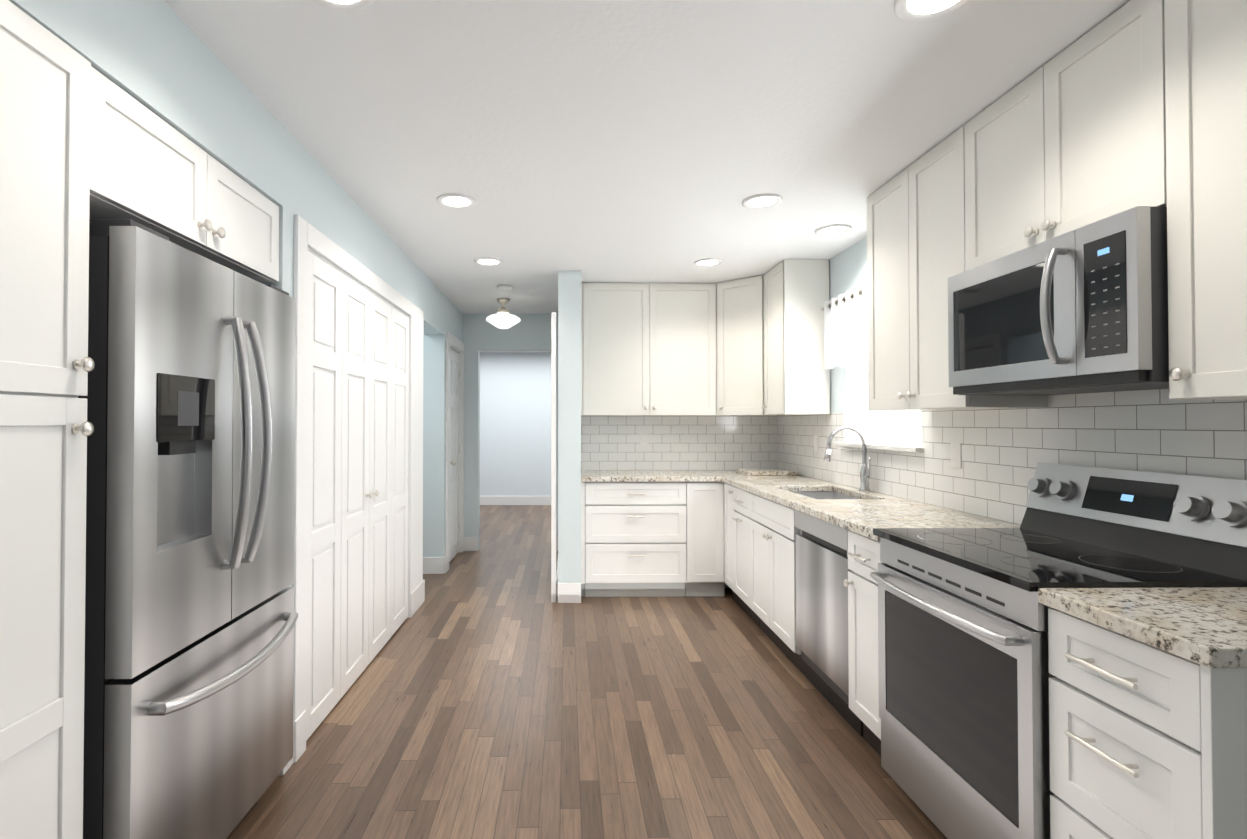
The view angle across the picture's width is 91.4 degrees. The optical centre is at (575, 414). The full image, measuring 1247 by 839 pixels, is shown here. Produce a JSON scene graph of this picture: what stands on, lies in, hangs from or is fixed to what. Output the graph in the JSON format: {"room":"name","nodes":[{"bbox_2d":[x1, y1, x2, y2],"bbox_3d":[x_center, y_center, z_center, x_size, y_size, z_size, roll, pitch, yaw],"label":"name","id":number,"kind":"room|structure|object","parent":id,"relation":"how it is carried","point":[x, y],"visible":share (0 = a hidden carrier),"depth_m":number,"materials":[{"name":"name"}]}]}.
{"room":"kitchen","nodes":[
{"label":"kitchen","id":0,"kind":"room"},
{"bbox_2d":[480,352,483,395],"bbox_3d":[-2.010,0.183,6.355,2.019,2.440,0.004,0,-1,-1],"label":"wall","id":1,"kind":"structure","parent":0,"point":[481,353],"depth_m":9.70,"materials":[{"name":"white paint"}]},
{"bbox_2d":[480,352,550,495],"bbox_3d":[-0.588,0.228,9.753,5.200,2.440,0.100,0,-1,-1],"label":"wall","id":2,"kind":"structure","parent":0,"point":[515,423],"depth_m":9.70,"materials":[{"name":"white paint"}]},
{"bbox_2d":[480,496,550,504],"bbox_3d":[-0.587,1.375,9.679,5.000,0.145,0.015,0,-1,-1],"label":"baseboard","id":3,"kind":"structure","parent":2,"relation":"attached to","point":[484,500],"depth_m":9.67,"materials":[{"name":"white wood"}]},
{"bbox_2d":[9,0,1152,775],"bbox_3d":[-0.484,0.130,2.338,5.200,2.440,8.070,0,-1,-1],"label":"wall","id":4,"kind":"structure","parent":0,"point":[159,58],"depth_m":2.88,"materials":[{"name":"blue paint"}]},
{"bbox_2d":[89,66,278,281],"bbox_3d":[-1.430,-0.647,1.820,0.714,0.288,0.917,0,-1,-1],"label":"upper cabinet","id":5,"kind":"object","parent":4,"relation":"attached to","point":[150,169],"visible":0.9,"depth_m":1.68,"materials":[{"name":"white wood"}]},
{"bbox_2d":[305,251,408,740],"bbox_3d":[-1.112,0.342,3.285,0.066,2.017,1.623,0,-1,-1],"label":"bifold closet doors","id":6,"kind":"structure","parent":4,"relation":"in","point":[356,605],"depth_m":3.02,"materials":[{"name":"white wood"}]},
{"bbox_2d":[292,215,555,762],"bbox_3d":[-0.684,0.308,4.317,1.094,2.135,3.894,0,-1,-1],"label":"door frame","id":7,"kind":"structure","parent":4,"relation":"attached to","point":[306,234],"depth_m":3.59,"materials":[{"name":"white wood"}]},
{"bbox_2d":[423,555,446,573],"bbox_3d":[-2.028,1.316,5.285,1.795,0.145,0.025,0,-1,-1],"label":"baseboard","id":8,"kind":"structure","parent":4,"relation":"attached to","point":[431,565],"depth_m":5.28,"materials":[{"name":"white wood"}]},
{"bbox_2d":[449,348,459,562],"bbox_3d":[-1.149,0.378,5.824,0.116,2.012,0.677,0,-1,-1],"label":"hall door","id":9,"kind":"structure","parent":4,"relation":"in","point":[454,460],"depth_m":5.92,"materials":[{"name":"white wood"}]},
{"bbox_2d":[556,537,562,602],"bbox_3d":[-0.146,1.317,5.336,0.060,0.145,1.815,0,-1,-1],"label":"baseboard","id":10,"kind":"structure","parent":4,"relation":"attached to","point":[559,586],"depth_m":4.43,"materials":[{"name":"white wood"}]},
{"bbox_2d":[640,434,647,447],"bbox_3d":[0.587,0.225,5.157,0.070,0.115,0.005,0,-1,-1],"label":"electrical outlet plate","id":11,"kind":"object","parent":4,"relation":"attached to","point":[643,437],"depth_m":5.15,"materials":[{"name":"white plastic"}]},
{"bbox_2d":[581,283,715,415],"bbox_3d":[0.582,-0.521,4.997,1.090,1.063,0.355,0,-1,-1],"label":"upper cabinet","id":12,"kind":"object","parent":4,"relation":"attached to","point":[648,349],"visible":0.96,"depth_m":4.86,"materials":[{"name":"white wood"}]},
{"bbox_2d":[581,416,777,469],"bbox_3d":[0.885,0.248,5.168,1.703,0.491,0.008,0,-1,-1],"label":"backsplash","id":13,"kind":"structure","parent":4,"relation":"attached to","point":[695,442],"depth_m":5.16,"materials":[{"name":"tile"}]},
{"bbox_2d":[821,283,867,368],"bbox_3d":[1.716,-0.536,3.578,0.083,0.456,1.122,0,-1,-1],"label":"valance curtain","id":14,"kind":"object","parent":4,"relation":"attached to","point":[845,329],"visible":0.58,"depth_m":3.75,"materials":[{"name":"white fabric"}]},
{"bbox_2d":[835,442,924,452],"bbox_3d":[1.757,0.186,3.509,0.105,0.026,0.910,0,-1,-1],"label":"window sill","id":15,"kind":"structure","parent":4,"relation":"attached to","point":[912,449],"depth_m":3.35,"materials":[{"name":"white wood"}]},
{"bbox_2d":[778,389,1246,524],"bbox_3d":[1.761,0.220,3.140,0.008,0.560,4.072,0,-1,-1],"label":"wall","id":16,"kind":"structure","parent":4,"relation":"attached to","point":[1004,452],"depth_m":2.40,"materials":[{"name":"tile"}]},
{"bbox_2d":[714,275,788,415],"bbox_3d":[1.436,-0.523,4.886,0.606,1.063,0.602,0,-1,-1],"label":"upper cabinet","id":17,"kind":"object","parent":16,"relation":"attached to","point":[739,347],"visible":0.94,"depth_m":4.72,"materials":[{"name":"white wood"}]},
{"bbox_2d":[762,259,829,414],"bbox_3d":[1.566,-0.530,4.366,0.345,1.063,0.428,0,-1,-1],"label":"upper cabinet","id":18,"kind":"object","parent":16,"relation":"attached to","point":[796,372],"visible":0.94,"depth_m":4.16,"materials":[{"name":"white wood"}]},
{"bbox_2d":[846,359,920,446],"bbox_3d":[1.815,-0.245,3.516,0.109,0.878,0.848,0,-1,-1],"label":"window unit","id":19,"kind":"structure","parent":16,"relation":"in","point":[892,427],"depth_m":3.80,"materials":[{"name":"white"}]},
{"bbox_2d":[950,443,961,467],"bbox_3d":[1.759,0.188,2.804,0.005,0.115,0.074,0,-1,-1],"label":"electrical outlet plate","id":20,"kind":"object","parent":16,"relation":"attached to","point":[955,453],"depth_m":2.80,"materials":[{"name":"white plastic"}]},
{"bbox_2d":[867,126,1047,410],"bbox_3d":[1.591,-0.553,2.642,0.345,1.063,0.736,0,-1,-1],"label":"upper cabinet","id":21,"kind":"object","parent":16,"relation":"attached to","point":[915,235],"visible":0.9,"depth_m":2.58,"materials":[{"name":"white wood"}]},
{"bbox_2d":[1164,0,1246,399],"bbox_3d":[1.609,-0.570,1.321,0.345,1.063,0.376,0,-1,-1],"label":"upper cabinet","id":22,"kind":"object","parent":16,"relation":"attached to","point":[1206,100],"visible":1,"depth_m":1.42,"materials":[{"name":"white wood"}]},
{"bbox_2d":[964,0,1166,270],"bbox_3d":[1.601,-0.806,1.895,0.345,0.576,0.755,0,-1,-1],"label":"upper cabinet","id":23,"kind":"object","parent":4,"relation":"attached to","point":[1072,137],"visible":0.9,"depth_m":1.79,"materials":[{"name":"white wood"}]},
{"bbox_2d":[948,206,1168,394],"bbox_3d":[1.549,-0.295,1.887,0.448,0.438,0.750,0,-1,-1],"label":"microwave","id":24,"kind":"object","parent":23,"relation":"attached to","point":[1083,309],"visible":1,"depth_m":1.72,"materials":[{"name":"grey metal"}]},
{"bbox_2d":[226,505,946,838],"bbox_3d":[-0.508,1.412,4.037,5.400,0.080,11.700,0,-1,-1],"label":"floor","id":25,"kind":"structure","parent":0,"point":[493,692],"depth_m":2.57,"materials":[{"name":"brown wood"}]},
{"bbox_2d":[0,0,94,838],"bbox_3d":[-1.414,0.268,1.041,0.734,2.130,0.603,0,-1,-1],"label":"pantry cabinet","id":26,"kind":"object","parent":25,"relation":"on","point":[47,364],"visible":1,"depth_m":1.24,"materials":[{"name":"white wood"}]},
{"bbox_2d":[78,219,297,838],"bbox_3d":[-1.374,0.445,1.820,0.865,1.797,0.837,0,-1,-1],"label":"refrigerator","id":27,"kind":"object","parent":25,"relation":"on","point":[191,616],"visible":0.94,"depth_m":1.61,"materials":[{"name":"grey metal"}]},
{"bbox_2d":[581,482,686,596],"bbox_3d":[0.434,0.945,4.827,0.790,0.875,0.655,0,-1,-1],"label":"drawers","id":28,"kind":"object","parent":25,"relation":"on","point":[633,539],"visible":0.98,"depth_m":4.54,"materials":[{"name":"white wood"}]},
{"bbox_2d":[581,470,716,481],"bbox_3d":[0.551,0.487,4.835,1.020,0.037,0.639,0,-1,-1],"label":"countertop","id":29,"kind":"structure","parent":28,"relation":"on","point":[586,475],"depth_m":4.55,"materials":[{"name":"stone"}]},
{"bbox_2d":[685,482,729,596],"bbox_3d":[1.286,0.946,4.857,0.906,0.875,0.617,0,-1,-1],"label":"base cabinet","id":30,"kind":"object","parent":25,"relation":"on","point":[705,534],"depth_m":4.55,"materials":[{"name":"white wood"}]},
{"bbox_2d":[724,483,759,626],"bbox_3d":[1.415,0.937,4.229,0.665,0.875,0.636,0,-1,-1],"label":"base cabinet","id":31,"kind":"object","parent":25,"relation":"on","point":[737,518],"visible":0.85,"depth_m":4.21,"materials":[{"name":"white wood"}]},
{"bbox_2d":[750,493,805,675],"bbox_3d":[1.427,0.928,3.529,0.661,0.875,0.756,0,-1,-1],"label":"base cabinet","id":32,"kind":"object","parent":25,"relation":"on","point":[773,530],"visible":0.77,"depth_m":3.46,"materials":[{"name":"white wood"}]},
{"bbox_2d":[713,470,1020,540],"bbox_3d":[1.422,0.472,3.712,0.650,0.037,2.908,0,-1,-1],"label":"countertop","id":33,"kind":"structure","parent":32,"relation":"on","point":[866,513],"depth_m":2.92,"materials":[{"name":"stone"}]},
{"bbox_2d":[794,492,860,498],"bbox_3d":[1.462,0.590,3.535,0.421,0.200,0.716,0,-1,-1],"label":"sink basin","id":34,"kind":"object","parent":33,"relation":"in","point":[825,495],"visible":0.02,"depth_m":3.88,"materials":[{"name":"grey metal"}]},
{"bbox_2d":[824,425,870,491],"bbox_3d":[1.594,0.258,3.544,0.271,0.387,0.094,0,-1,-1],"label":"gooseneck faucet","id":35,"kind":"object","parent":33,"relation":"on","point":[864,476],"visible":1,"depth_m":3.55,"materials":[{"name":"silver metal"}]},
{"bbox_2d":[794,510,862,736],"bbox_3d":[1.440,0.923,2.849,0.600,0.868,0.591,0,-1,-1],"label":"dishwasher","id":36,"kind":"object","parent":25,"relation":"on","point":[822,569],"visible":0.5,"depth_m":2.80,"materials":[{"name":"grey metal"}]},
{"bbox_2d":[843,531,882,755],"bbox_3d":[1.441,0.913,2.400,0.665,0.875,0.296,0,-1,-1],"label":"base cabinet","id":37,"kind":"object","parent":25,"relation":"on","point":[861,583],"visible":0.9,"depth_m":2.42,"materials":[{"name":"white wood"}]},
{"bbox_2d":[870,463,1246,838],"bbox_3d":[1.408,0.759,1.872,0.725,1.170,0.762,0,-1,-1],"label":"range","id":38,"kind":"object","parent":25,"relation":"on","point":[964,675],"visible":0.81,"depth_m":1.76,"materials":[{"name":"silver metal"}]},
{"bbox_2d":[1048,608,1246,838],"bbox_3d":[1.456,0.899,1.299,0.665,0.875,0.378,0,-1,-1],"label":"drawers","id":39,"kind":"object","parent":25,"relation":"on","point":[1146,741],"visible":0.94,"depth_m":1.25,"materials":[{"name":"white wood"}]},
{"bbox_2d":[1038,587,1246,667],"bbox_3d":[1.458,0.441,1.292,0.646,0.037,0.401,0,-1,-1],"label":"countertop","id":40,"kind":"structure","parent":39,"relation":"on","point":[1205,626],"depth_m":1.29,"materials":[{"name":"stone"}]},
{"bbox_2d":[164,0,1129,351],"bbox_3d":[-0.508,-1.117,4.070,5.400,0.100,11.700,0,-1,-1],"label":"ceiling","id":41,"kind":"structure","parent":0,"point":[626,140],"depth_m":2.19,"materials":[{"name":"white paint"}]},
{"bbox_2d":[312,0,373,11],"bbox_3d":[-0.613,-1.095,1.548,0.192,0.012,0.192,0,-1,-1],"label":"recessed light","id":42,"kind":"object","parent":41,"relation":"in","point":[339,5],"depth_m":1.62,"materials":[{"name":"white"}]},
{"bbox_2d":[437,193,475,208],"bbox_3d":[-0.599,-1.075,3.068,0.192,0.012,0.192,0,-1,-1],"label":"recessed light","id":43,"kind":"object","parent":41,"relation":"in","point":[451,200],"depth_m":3.06,"materials":[{"name":"white plastic"}]},
{"bbox_2d":[474,257,502,265],"bbox_3d":[-0.600,-1.059,4.218,0.192,0.012,0.192,0,-1,-1],"label":"recessed light","id":44,"kind":"object","parent":41,"relation":"in","point":[485,261],"depth_m":4.20,"materials":[{"name":"white"}]},
{"bbox_2d":[486,298,520,328],"bbox_3d":[-0.652,-0.912,5.516,0.314,0.272,0.314,0,-1,-1],"label":"pendant light","id":45,"kind":"object","parent":41,"relation":"hanging from","point":[502,318],"visible":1,"depth_m":5.44,"materials":[{"name":"white glass"}]},
{"bbox_2d":[497,284,512,291],"bbox_3d":[-0.579,-1.037,4.988,0.130,0.036,0.130,0,-1,-1],"label":"smoke detector","id":46,"kind":"object","parent":41,"relation":"attached to","point":[504,287],"visible":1,"depth_m":4.94,"materials":[{"name":"white plastic"}]},
{"bbox_2d":[694,258,722,266],"bbox_3d":[0.930,-1.059,4.239,0.192,0.012,0.192,0,-1,-1],"label":"recessed light","id":47,"kind":"object","parent":41,"relation":"in","point":[707,262],"depth_m":4.23,"materials":[{"name":"white"}]},
{"bbox_2d":[742,193,782,208],"bbox_3d":[0.946,-1.075,3.070,0.192,0.012,0.192,0,-1,-1],"label":"recessed light","id":48,"kind":"object","parent":41,"relation":"in","point":[760,201],"depth_m":3.06,"materials":[{"name":"white plastic"}]},
{"bbox_2d":[815,224,851,235],"bbox_3d":[1.500,-1.068,3.527,0.192,0.012,0.192,0,-1,-1],"label":"recessed light","id":49,"kind":"object","parent":41,"relation":"in","point":[835,229],"depth_m":3.51,"materials":[{"name":"white plastic"}]},
{"bbox_2d":[895,0,970,21],"bbox_3d":[0.947,-1.094,1.590,0.192,0.012,0.192,0,-1,-1],"label":"recessed light","id":50,"kind":"object","parent":41,"relation":"in","point":[916,10],"depth_m":1.63,"materials":[{"name":"white plastic"}]}
]}

